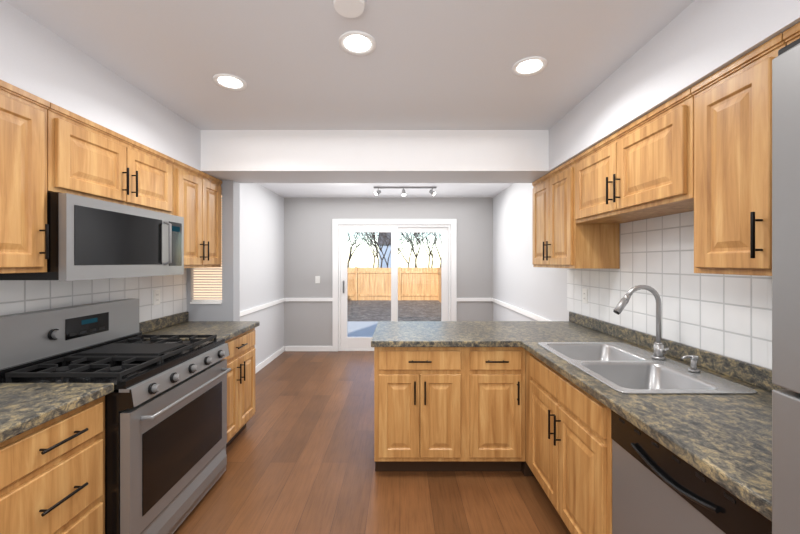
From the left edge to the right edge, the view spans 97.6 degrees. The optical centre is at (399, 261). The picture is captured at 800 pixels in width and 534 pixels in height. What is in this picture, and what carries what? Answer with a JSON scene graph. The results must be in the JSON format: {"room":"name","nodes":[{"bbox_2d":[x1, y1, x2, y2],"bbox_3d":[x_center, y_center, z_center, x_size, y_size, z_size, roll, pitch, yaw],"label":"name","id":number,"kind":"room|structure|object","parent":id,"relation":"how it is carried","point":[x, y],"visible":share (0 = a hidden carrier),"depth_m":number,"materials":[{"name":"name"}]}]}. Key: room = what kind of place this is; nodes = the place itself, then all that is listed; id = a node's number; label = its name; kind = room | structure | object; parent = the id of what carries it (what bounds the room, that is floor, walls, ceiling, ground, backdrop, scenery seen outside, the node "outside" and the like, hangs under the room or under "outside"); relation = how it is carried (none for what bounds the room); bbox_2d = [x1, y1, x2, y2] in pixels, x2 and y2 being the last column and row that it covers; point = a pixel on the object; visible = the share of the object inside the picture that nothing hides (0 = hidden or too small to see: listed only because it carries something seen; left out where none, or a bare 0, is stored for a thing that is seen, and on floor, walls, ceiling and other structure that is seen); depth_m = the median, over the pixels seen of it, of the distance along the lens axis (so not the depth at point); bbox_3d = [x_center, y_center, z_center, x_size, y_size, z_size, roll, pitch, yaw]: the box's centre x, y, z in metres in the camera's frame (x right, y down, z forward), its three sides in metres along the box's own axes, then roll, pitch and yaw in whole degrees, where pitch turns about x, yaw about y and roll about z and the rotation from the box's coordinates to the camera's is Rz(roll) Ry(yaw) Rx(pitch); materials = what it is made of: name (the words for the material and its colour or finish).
{"room":"kitchen","nodes":[
{"label":"kitchen","id":0,"kind":"room"},
{"bbox_2d":[142,183,283,366],"bbox_3d":[-1.910,0.200,2.180,0.100,2.460,7.060,0,0,0],"label":"wall","id":1,"kind":"structure","parent":0,"point":[261,245],"depth_m":4.74,"materials":[{"name":"grey paint"}]},
{"bbox_2d":[0,268,186,321],"bbox_3d":[-1.859,0.263,1.675,0.001,0.434,2.749,0,0,0],"label":"backsplash","id":2,"kind":"structure","parent":1,"relation":"attached to","point":[19,296],"depth_m":2.14,"materials":[{"name":"tile"}]},
{"bbox_2d":[153,290,159,305],"bbox_3d":[-1.854,0.270,2.670,0.008,0.115,0.075,0,0,0],"label":"electrical outlet","id":3,"kind":"object","parent":2,"relation":"attached to","point":[156,297],"visible":1,"depth_m":2.66,"materials":[{"name":"plastic"}]},
{"bbox_2d":[173,159,221,267],"bbox_3d":[-1.681,-0.332,2.725,0.355,0.753,0.643,0,0,0],"label":"upper cabinet","id":4,"kind":"object","parent":1,"relation":"attached to","point":[197,199],"visible":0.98,"depth_m":2.67,"materials":[{"name":"brown wood"}]},
{"bbox_2d":[240,298,285,373],"bbox_3d":[-1.847,1.003,4.376,0.026,0.855,2.409,0,0,0],"label":"baseboard","id":5,"kind":"structure","parent":1,"relation":"attached to","point":[244,312],"depth_m":4.82,"materials":[{"name":"white paint"}]},
{"bbox_2d":[187,181,239,320],"bbox_3d":[-1.656,0.360,3.110,0.408,2.140,0.120,0,0,0],"label":"wall","id":6,"kind":"structure","parent":0,"point":[228,309],"depth_m":3.05,"materials":[{"name":"paint"}]},
{"bbox_2d":[190,195,221,303],"bbox_3d":[-1.688,-0.112,3.069,0.271,0.952,0.062,0,0,0],"label":"window blinds","id":7,"kind":"object","parent":6,"relation":"attached to","point":[207,284],"visible":0.35,"depth_m":3.08,"materials":[{"name":"white paint"}]},
{"bbox_2d":[5,0,694,197],"bbox_3d":[-0.185,-1.080,2.180,3.550,0.100,7.060,0,0,0],"label":"ceiling","id":8,"kind":"structure","parent":0,"point":[431,64],"depth_m":1.76,"materials":[{"name":"paint"}]},
{"bbox_2d":[0,0,200,170],"bbox_3d":[-1.708,-0.870,0.740,0.305,0.320,3.980,0,0,0],"label":"soffit","id":9,"kind":"structure","parent":8,"relation":"attached to","point":[40,60],"depth_m":1.73,"materials":[{"name":"paint"}]},
{"bbox_2d":[0,79,49,273],"bbox_3d":[-1.681,-0.332,1.318,0.355,0.753,0.456,0,0,0],"label":"upper cabinet","id":10,"kind":"object","parent":9,"relation":"hanging from","point":[24,236],"visible":1,"depth_m":1.43,"materials":[{"name":"brown wood"}]},
{"bbox_2d":[47,102,173,214],"bbox_3d":[-1.681,-0.512,1.975,0.355,0.392,0.850,0,0,0],"label":"wall cabinet","id":11,"kind":"object","parent":9,"relation":"hanging from","point":[88,158],"visible":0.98,"depth_m":1.82,"materials":[{"name":"brown wood"}]},
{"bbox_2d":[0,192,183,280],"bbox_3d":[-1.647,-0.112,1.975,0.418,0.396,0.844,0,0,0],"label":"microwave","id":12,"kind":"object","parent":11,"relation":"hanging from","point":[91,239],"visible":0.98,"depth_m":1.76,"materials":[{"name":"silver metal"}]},
{"bbox_2d":[213,74,246,90],"bbox_3d":[-0.970,-1.026,2.000,0.176,0.008,0.176,0,0,0],"label":"recessed light","id":13,"kind":"object","parent":8,"relation":"in","point":[230,82],"visible":1,"depth_m":2.00,"materials":[{"name":"white paint"}]},
{"bbox_2d":[333,0,365,17],"bbox_3d":[-0.200,-1.015,1.376,0.130,0.030,0.130,0,0,0],"label":"smoke detector","id":14,"kind":"object","parent":8,"relation":"attached to","point":[350,8],"visible":1,"depth_m":1.38,"materials":[{"name":"white paint"}]},
{"bbox_2d":[339,31,375,55],"bbox_3d":[-0.200,-1.026,1.646,0.176,0.008,0.176,0,0,0],"label":"recessed light","id":15,"kind":"object","parent":8,"relation":"in","point":[358,43],"visible":1,"depth_m":1.65,"materials":[{"name":"white paint"}]},
{"bbox_2d":[201,130,550,182],"bbox_3d":[-0.185,-0.870,2.940,3.350,0.320,0.420,0,0,0],"label":"soffit","id":16,"kind":"structure","parent":8,"relation":"attached to","point":[379,156],"depth_m":2.73,"materials":[{"name":"white paint"}]},
{"bbox_2d":[374,187,436,195],"bbox_3d":[0.070,-0.968,4.795,0.860,0.124,0.080,0,0,0],"label":"track light","id":17,"kind":"object","parent":8,"relation":"attached to","point":[432,192],"visible":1,"depth_m":4.79,"materials":[{"name":"silver metal"}]},
{"bbox_2d":[512,56,546,76],"bbox_3d":[0.680,-1.026,1.840,0.176,0.008,0.176,0,0,0],"label":"recessed light","id":18,"kind":"object","parent":8,"relation":"in","point":[530,66],"visible":1,"depth_m":1.84,"materials":[{"name":"white paint"}]},
{"bbox_2d":[549,0,799,170],"bbox_3d":[1.325,-0.870,0.740,0.330,0.320,3.980,0,0,0],"label":"soffit","id":19,"kind":"structure","parent":8,"relation":"attached to","point":[695,42],"depth_m":1.49,"materials":[{"name":"paint"}]},
{"bbox_2d":[574,88,693,223],"bbox_3d":[1.311,-0.484,1.893,0.355,0.448,0.946,0,0,0],"label":"upper cabinet","id":20,"kind":"object","parent":19,"relation":"hanging from","point":[642,168],"visible":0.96,"depth_m":1.72,"materials":[{"name":"brown wood"}]},
{"bbox_2d":[691,33,786,275],"bbox_3d":[1.311,-0.332,1.248,0.355,0.753,0.336,0,0,0],"label":"upper cabinet","id":21,"kind":"object","parent":19,"relation":"hanging from","point":[732,168],"visible":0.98,"depth_m":1.22,"materials":[{"name":"brown wood"}]},
{"bbox_2d":[783,22,799,44],"bbox_3d":[1.311,-0.582,0.428,0.355,0.253,1.296,0,0,0],"label":"upper cabinet","id":22,"kind":"object","parent":19,"relation":"hanging from","point":[791,34],"visible":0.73,"depth_m":1.05,"materials":[{"name":"brown wood"}]},
{"bbox_2d":[173,351,570,533],"bbox_3d":[-0.185,1.460,2.180,3.550,0.060,7.060,0,0,0],"label":"floor","id":23,"kind":"structure","parent":0,"point":[300,453],"depth_m":2.27,"materials":[{"name":"brown wood"}]},
{"bbox_2d":[0,396,104,533],"bbox_3d":[-1.530,0.993,0.898,0.650,0.874,1.196,0,0,0],"label":"base cabinet","id":24,"kind":"object","parent":23,"relation":"on","point":[52,476],"visible":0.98,"depth_m":1.27,"materials":[{"name":"brown wood"}]},
{"bbox_2d":[0,383,113,442],"bbox_3d":[-1.539,0.492,0.898,0.638,0.125,1.197,0,0,0],"label":"countertop","id":25,"kind":"structure","parent":24,"relation":"on","point":[24,407],"depth_m":1.31,"materials":[{"name":"stone"}]},
{"bbox_2d":[0,298,230,533],"bbox_3d":[-1.462,0.838,1.925,0.725,1.185,0.850,0,0,0],"label":"range","id":26,"kind":"object","parent":23,"relation":"on","point":[165,432],"visible":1,"depth_m":1.75,"materials":[{"name":"silver metal"}]},
{"bbox_2d":[223,328,254,447],"bbox_3d":[-1.530,0.993,2.696,0.650,0.874,0.684,0,0,0],"label":"base cabinet","id":27,"kind":"object","parent":23,"relation":"on","point":[240,358],"visible":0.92,"depth_m":2.72,"materials":[{"name":"brown wood"}]},
{"bbox_2d":[139,311,259,340],"bbox_3d":[-1.539,0.492,2.700,0.638,0.125,0.694,0,0,0],"label":"countertop","id":28,"kind":"structure","parent":27,"relation":"on","point":[178,324],"depth_m":2.71,"materials":[{"name":"stone"}]},
{"bbox_2d":[374,347,469,470],"bbox_3d":[0.130,0.993,2.610,0.600,0.874,0.629,0,0,0],"label":"base cabinet","id":29,"kind":"object","parent":23,"relation":"on","point":[449,408],"depth_m":2.30,"materials":[{"name":"brown wood"}]},
{"bbox_2d":[371,321,518,346],"bbox_3d":[0.290,0.535,2.651,0.960,0.040,0.791,0,0,0],"label":"countertop","id":30,"kind":"structure","parent":29,"relation":"on","point":[387,333],"depth_m":2.49,"materials":[{"name":"stone"}]},
{"bbox_2d":[470,347,529,475],"bbox_3d":[0.630,0.993,2.610,0.399,0.874,0.629,0,0,0],"label":"base cabinet","id":31,"kind":"object","parent":23,"relation":"on","point":[497,374],"depth_m":2.30,"materials":[{"name":"brown wood"}]},
{"bbox_2d":[526,350,611,533],"bbox_3d":[1.131,0.993,1.844,0.711,0.874,0.940,0,0,0],"label":"base cabinet","id":32,"kind":"object","parent":23,"relation":"on","point":[568,446],"visible":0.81,"depth_m":1.68,"materials":[{"name":"brown wood"}]},
{"bbox_2d":[491,311,787,521],"bbox_3d":[1.136,0.492,1.887,0.704,0.125,2.321,0,0,0],"label":"countertop","id":33,"kind":"structure","parent":32,"relation":"on","point":[724,441],"depth_m":1.24,"materials":[{"name":"stone"}]},
{"bbox_2d":[613,285,668,359],"bbox_3d":[1.257,0.314,1.804,0.267,0.386,0.133,0,0,0],"label":"faucet","id":34,"kind":"object","parent":33,"relation":"on","point":[660,351],"visible":1,"depth_m":1.83,"materials":[{"name":"silver metal"}]},
{"bbox_2d":[538,342,757,393],"bbox_3d":[1.140,0.597,1.795,0.556,0.175,0.866,0,0,0],"label":"sink","id":35,"kind":"object","parent":33,"relation":"in","point":[623,367],"visible":0.69,"depth_m":1.77,"materials":[{"name":"silver metal"}]},
{"bbox_2d":[681,355,699,372],"bbox_3d":[1.347,0.470,1.625,0.078,0.074,0.044,0,0,0],"label":"soap dispenser","id":36,"kind":"object","parent":35,"relation":"on","point":[694,359],"visible":1,"depth_m":1.62,"materials":[{"name":"silver metal"}]},
{"bbox_2d":[611,410,771,533],"bbox_3d":[1.135,0.995,1.065,0.651,0.871,0.602,0,0,0],"label":"dishwasher","id":37,"kind":"object","parent":23,"relation":"on","point":[658,488],"visible":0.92,"depth_m":1.10,"materials":[{"name":"silver metal"}]},
{"bbox_2d":[772,38,799,533],"bbox_3d":[1.073,0.498,0.260,0.774,1.863,0.920,0,0,0],"label":"refrigerator","id":38,"kind":"object","parent":23,"relation":"on","point":[786,284],"visible":1,"depth_m":0.69,"materials":[{"name":"silver metal"}]},
{"bbox_2d":[284,198,492,345],"bbox_3d":[-0.185,0.200,5.660,3.350,2.460,0.100,0,0,0],"label":"wall","id":39,"kind":"structure","parent":0,"point":[307,240],"depth_m":5.61,"materials":[{"name":"grey paint"}]},
{"bbox_2d":[315,276,319,282],"bbox_3d":[-1.320,0.285,5.605,0.075,0.115,0.009,0,0,0],"label":"light switch","id":40,"kind":"object","parent":39,"relation":"attached to","point":[317,279],"visible":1,"depth_m":5.60,"materials":[{"name":"plastic"}]},
{"bbox_2d":[286,219,490,350],"bbox_3d":[-0.185,0.370,5.599,3.350,2.120,0.022,0,0,0],"label":"trim","id":41,"kind":"structure","parent":39,"relation":"attached to","point":[334,298],"depth_m":5.59,"materials":[{"name":"white paint"}]},
{"bbox_2d":[338,225,450,350],"bbox_3d":[-0.087,0.415,5.642,1.803,2.029,0.125,0,0,0],"label":"patio door","id":42,"kind":"structure","parent":39,"relation":"in","point":[349,343],"depth_m":5.62,"materials":[{"name":"white paint"}]},
{"bbox_2d":[493,183,771,369],"bbox_3d":[1.540,0.200,2.180,0.100,2.460,7.060,0,0,0],"label":"wall","id":43,"kind":"structure","parent":0,"point":[520,281],"depth_m":4.33,"materials":[{"name":"grey paint"}]},
{"bbox_2d":[491,298,550,320],"bbox_3d":[1.477,1.003,4.320,0.026,0.855,2.520,0,0,0],"label":"chair rail","id":44,"kind":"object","parent":43,"relation":"attached to","point":[521,311],"depth_m":4.24,"materials":[{"name":"white paint"}]},
{"bbox_2d":[532,158,619,268],"bbox_3d":[1.311,-0.332,2.745,0.355,0.753,0.750,0,0,0],"label":"upper cabinet","id":45,"kind":"object","parent":43,"relation":"attached to","point":[561,238],"visible":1,"depth_m":2.49,"materials":[{"name":"brown wood"}]},
{"bbox_2d":[567,211,771,368],"bbox_3d":[1.489,0.085,1.910,0.001,0.688,2.420,0,0,0],"label":"backsplash","id":46,"kind":"structure","parent":43,"relation":"attached to","point":[728,315],"depth_m":1.87,"materials":[{"name":"tile"}]},
{"bbox_2d":[582,289,587,303],"bbox_3d":[1.484,0.273,2.810,0.008,0.115,0.075,0,0,0],"label":"electrical outlet","id":47,"kind":"object","parent":46,"relation":"attached to","point":[584,295],"visible":1,"depth_m":2.80,"materials":[{"name":"plastic"}]},
{"label":"outside","id":48,"kind":"structure","parent":0,"visible":0},
{"bbox_2d":[347,273,440,320],"bbox_3d":[0.000,1.800,32.865,80.000,0.100,54.270,0,0,0],"label":"ground","id":49,"kind":"structure","parent":48,"point":[384,310],"depth_m":12.63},
{"bbox_2d":[347,321,377,336],"bbox_3d":[0.000,1.640,7.361,4.400,0.220,3.299,0,0,0],"label":"patio","id":50,"kind":"structure","parent":49,"relation":"on","point":[362,326],"depth_m":8.05,"materials":[{"name":"concrete"}]},
{"bbox_2d":[378,232,390,267],"bbox_3d":[-1.850,-1.210,48.500,2.100,5.920,7.600,0,0,0],"label":"house","id":51,"kind":"structure","parent":49,"relation":"on","point":[387,252],"depth_m":45.00,"materials":[{"name":"white"}]},
{"bbox_2d":[347,267,440,302],"bbox_3d":[0.000,0.990,12.652,28.100,1.520,6.735,0,0,0],"label":"fence","id":52,"kind":"object","parent":49,"relation":"on","point":[403,284],"depth_m":16.00,"materials":[{"name":"brown wood"}]},
{"bbox_2d":[347,232,440,270],"bbox_3d":[-0.479,-2.014,31.734,14.209,7.547,23.371,0,0,0],"label":"trees","id":53,"kind":"object","parent":49,"relation":"on","point":[373,237],"depth_m":28.89,"materials":[{"name":"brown plant"}]}
]}

